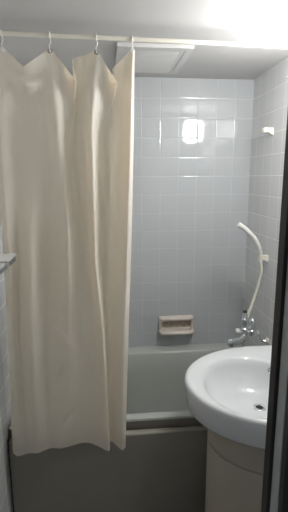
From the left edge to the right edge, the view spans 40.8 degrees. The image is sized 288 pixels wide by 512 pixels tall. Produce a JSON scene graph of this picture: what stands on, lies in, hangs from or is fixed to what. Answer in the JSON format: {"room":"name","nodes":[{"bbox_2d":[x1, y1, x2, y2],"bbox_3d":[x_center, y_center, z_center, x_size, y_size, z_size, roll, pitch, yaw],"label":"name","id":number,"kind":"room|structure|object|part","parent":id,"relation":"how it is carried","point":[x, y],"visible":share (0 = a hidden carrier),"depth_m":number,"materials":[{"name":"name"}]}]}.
{"room":"bathroom","nodes":[
{"label":"bathroom","id":0,"kind":"room"},
{"bbox_2d":[0,223,12,511],"bbox_3d":[-0.571,0.228,1.386,0.060,2.011,1.528,-1,11,-6],"label":"wall","id":1,"kind":"structure","parent":0,"point":[6,505],"depth_m":1.51,"materials":[{"name":"white tile"}]},
{"bbox_2d":[0,254,16,274],"bbox_3d":[-0.454,0.073,1.145,0.134,0.138,0.115,-1,11,-6],"label":"wall shelf","id":2,"kind":"object","parent":1,"relation":"attached to","point":[4,258],"visible":1,"depth_m":1.13,"materials":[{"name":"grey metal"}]},
{"bbox_2d":[0,31,287,48],"bbox_3d":[0.055,-0.722,1.296,1.211,0.053,0.036,-1,11,-6],"label":"curtain rod","id":3,"kind":"object","parent":1,"relation":"attached to","point":[4,33],"visible":1,"depth_m":1.28,"materials":[{"name":"beige metal"}]},
{"bbox_2d":[0,29,2,52],"bbox_3d":[-0.458,-0.694,1.249,0.009,0.072,0.024,-1,11,-6],"label":"curtain hook","id":4,"kind":"object","parent":3,"relation":"hanging from","point":[0,29],"visible":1,"depth_m":1.24,"materials":[{"name":"white plastic"}]},
{"bbox_2d":[0,46,134,455],"bbox_3d":[-0.273,0.041,1.388,0.495,1.475,0.096,-1,11,-6],"label":"shower curtain","id":5,"kind":"object","parent":3,"relation":"hanging from","point":[67,140],"visible":1,"depth_m":1.37,"materials":[{"name":"white plastic"}]},
{"bbox_2d":[0,0,287,79],"bbox_3d":[0.055,-0.808,1.272,1.332,0.060,1.588,-1,11,-6],"label":"ceiling","id":6,"kind":"structure","parent":0,"point":[255,21],"depth_m":1.34,"materials":[{"name":"white paint"}]},
{"bbox_2d":[115,42,193,73],"bbox_3d":[0.028,-0.851,1.681,0.302,0.016,0.383,-1,11,-6],"label":"ceiling vent","id":7,"kind":"object","parent":6,"relation":"in","point":[150,58],"visible":0.75,"depth_m":1.60,"materials":[{"name":"grey plastic"}]},
{"bbox_3d":[0.028,-0.848,1.681,0.241,0.008,0.322,-1,11,-6],"label":"panel","id":8,"kind":"part","parent":7,"relation":"part of","materials":[{"name":"grey plastic"}]},
{"bbox_2d":[134,51,178,71],"bbox_3d":[0.027,-0.845,1.687,0.202,0.001,0.290,-1,11,-6],"label":"grille","id":9,"kind":"object","parent":7,"relation":"attached to","point":[145,61],"depth_m":1.67,"materials":[{"name":"grey plastic"}]},
{"bbox_2d":[128,77,253,346],"bbox_3d":[-0.017,0.058,2.221,1.332,2.011,0.060,-1,11,-6],"label":"wall","id":10,"kind":"structure","parent":0,"point":[192,155],"depth_m":2.15,"materials":[{"name":"white tile"}]},
{"bbox_2d":[159,315,193,335],"bbox_3d":[0.192,0.407,2.247,0.212,0.106,0.068,-1,11,-6],"label":"soap dish","id":11,"kind":"object","parent":10,"relation":"attached to","point":[174,325],"visible":1,"depth_m":2.25,"materials":[{"name":"beige ceramic"}]},
{"bbox_3d":[0.188,0.399,2.277,0.174,0.048,0.003,-1,11,-6],"label":"panel","id":12,"kind":"part","parent":11,"relation":"part of","materials":[{"name":"ceramic"}]},
{"bbox_2d":[159,328,193,335],"bbox_3d":[0.192,0.442,2.246,0.212,0.027,0.053,-1,11,-6],"label":"tray","id":13,"kind":"object","parent":11,"relation":"on","point":[163,331],"depth_m":2.23,"materials":[{"name":"beige ceramic"}]},
{"bbox_2d":[160,317,192,321],"bbox_3d":[0.191,0.367,2.247,0.195,0.021,0.023,-1,11,-6],"label":"hood","id":14,"kind":"object","parent":11,"relation":"attached to","point":[162,319],"depth_m":2.24,"materials":[{"name":"beige ceramic"}]},
{"bbox_2d":[242,58,287,345],"bbox_3d":[0.695,0.199,1.508,0.060,2.011,1.528,-1,11,-6],"label":"wall","id":15,"kind":"structure","parent":0,"point":[270,100],"depth_m":1.94,"materials":[{"name":"white tile"}]},
{"bbox_2d":[227,310,268,346],"bbox_3d":[0.508,0.364,1.925,0.241,0.182,0.088,-5,12,-21],"label":"tap","id":16,"kind":"object","parent":15,"relation":"attached to","point":[243,330],"visible":1,"depth_m":1.93,"materials":[{"name":"silver metal"}]},
{"bbox_3d":[0.466,0.413,1.907,0.146,0.040,0.047,-10,15,-39],"label":"spout","id":17,"kind":"part","parent":16,"relation":"part of","materials":[{"name":"silver metal"}]},
{"bbox_3d":[0.471,0.377,1.941,0.025,0.027,0.028,-1,11,-6],"label":"knob","id":18,"kind":"part","parent":16,"relation":"part of","materials":[{"name":"white plastic"}]},
{"bbox_2d":[240,312,248,341],"bbox_3d":[0.505,0.356,1.947,0.041,0.154,0.041,-1,11,-6],"label":"tap","id":19,"kind":"object","parent":16,"relation":"on","point":[244,320],"depth_m":1.93,"materials":[{"name":"silver metal"}]},
{"bbox_2d":[237,222,262,317],"bbox_3d":[0.522,0.087,1.916,0.167,0.516,0.032,-5,12,-24],"label":"shower","id":20,"kind":"object","parent":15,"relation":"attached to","point":[241,226],"visible":0.91,"depth_m":1.91,"materials":[{"name":"white plastic"}]},
{"bbox_2d":[257,255,268,261],"bbox_3d":[0.595,0.014,1.934,0.047,0.036,0.033,-1,11,-6],"label":"holder","id":21,"kind":"object","parent":15,"relation":"attached to","point":[264,257],"visible":0.89,"depth_m":1.92,"materials":[{"name":"beige plastic"}]},
{"bbox_2d":[262,127,273,135],"bbox_3d":[0.590,-0.592,1.842,0.047,0.036,0.033,-1,11,-6],"label":"holder","id":22,"kind":"object","parent":15,"relation":"attached to","point":[270,131],"visible":1,"depth_m":1.83,"materials":[{"name":"beige plastic"}]},
{"bbox_3d":[0.062,1.222,1.680,1.332,0.060,1.588,-1,11,-6],"label":"floor","id":23,"kind":"structure","parent":0,"visible":0},
{"bbox_2d":[7,343,243,511],"bbox_3d":[0.024,0.864,1.982,1.210,0.523,0.728,-1,11,-6],"label":"bathtub","id":24,"kind":"object","parent":23,"relation":"on","point":[161,467],"visible":0.37,"depth_m":1.62,"materials":[{"name":"grey plastic"}]},
{"bbox_2d":[9,343,243,429],"bbox_3d":[0.024,0.812,1.988,1.206,0.424,0.696,-1,11,-6],"label":"tub basin","id":25,"kind":"object","parent":24,"relation":"in","point":[156,395],"depth_m":2.22,"materials":[{"name":"grey plastic"}]},
{"bbox_2d":[184,345,271,511],"bbox_3d":[0.413,0.830,1.492,0.527,0.779,0.566,-1,11,-6],"label":"washbasin","id":26,"kind":"object","parent":23,"relation":"on","point":[227,390],"visible":0.85,"depth_m":1.37,"materials":[{"name":"white ceramic"}]},
{"bbox_2d":[184,345,271,448],"bbox_3d":[0.412,0.527,1.431,0.527,0.160,0.566,-1,11,-6],"label":"basin","id":27,"kind":"object","parent":26,"relation":"in","point":[227,390],"depth_m":1.48,"materials":[{"name":"white ceramic"}]},
{"bbox_3d":[0.134,0.357,0.731,1.212,2.011,0.060,-1,11,-6],"label":"wall","id":28,"kind":"structure","parent":0,"visible":0},
{"bbox_2d":[261,110,287,511],"bbox_3d":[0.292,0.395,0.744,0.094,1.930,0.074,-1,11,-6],"label":"door","id":29,"kind":"structure","parent":28,"relation":"in","point":[275,473],"depth_m":0.71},
{"bbox_3d":[0.298,0.401,0.716,0.086,1.930,0.018,-1,11,-6],"label":"casing","id":30,"kind":"part","parent":29,"relation":"part of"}
]}

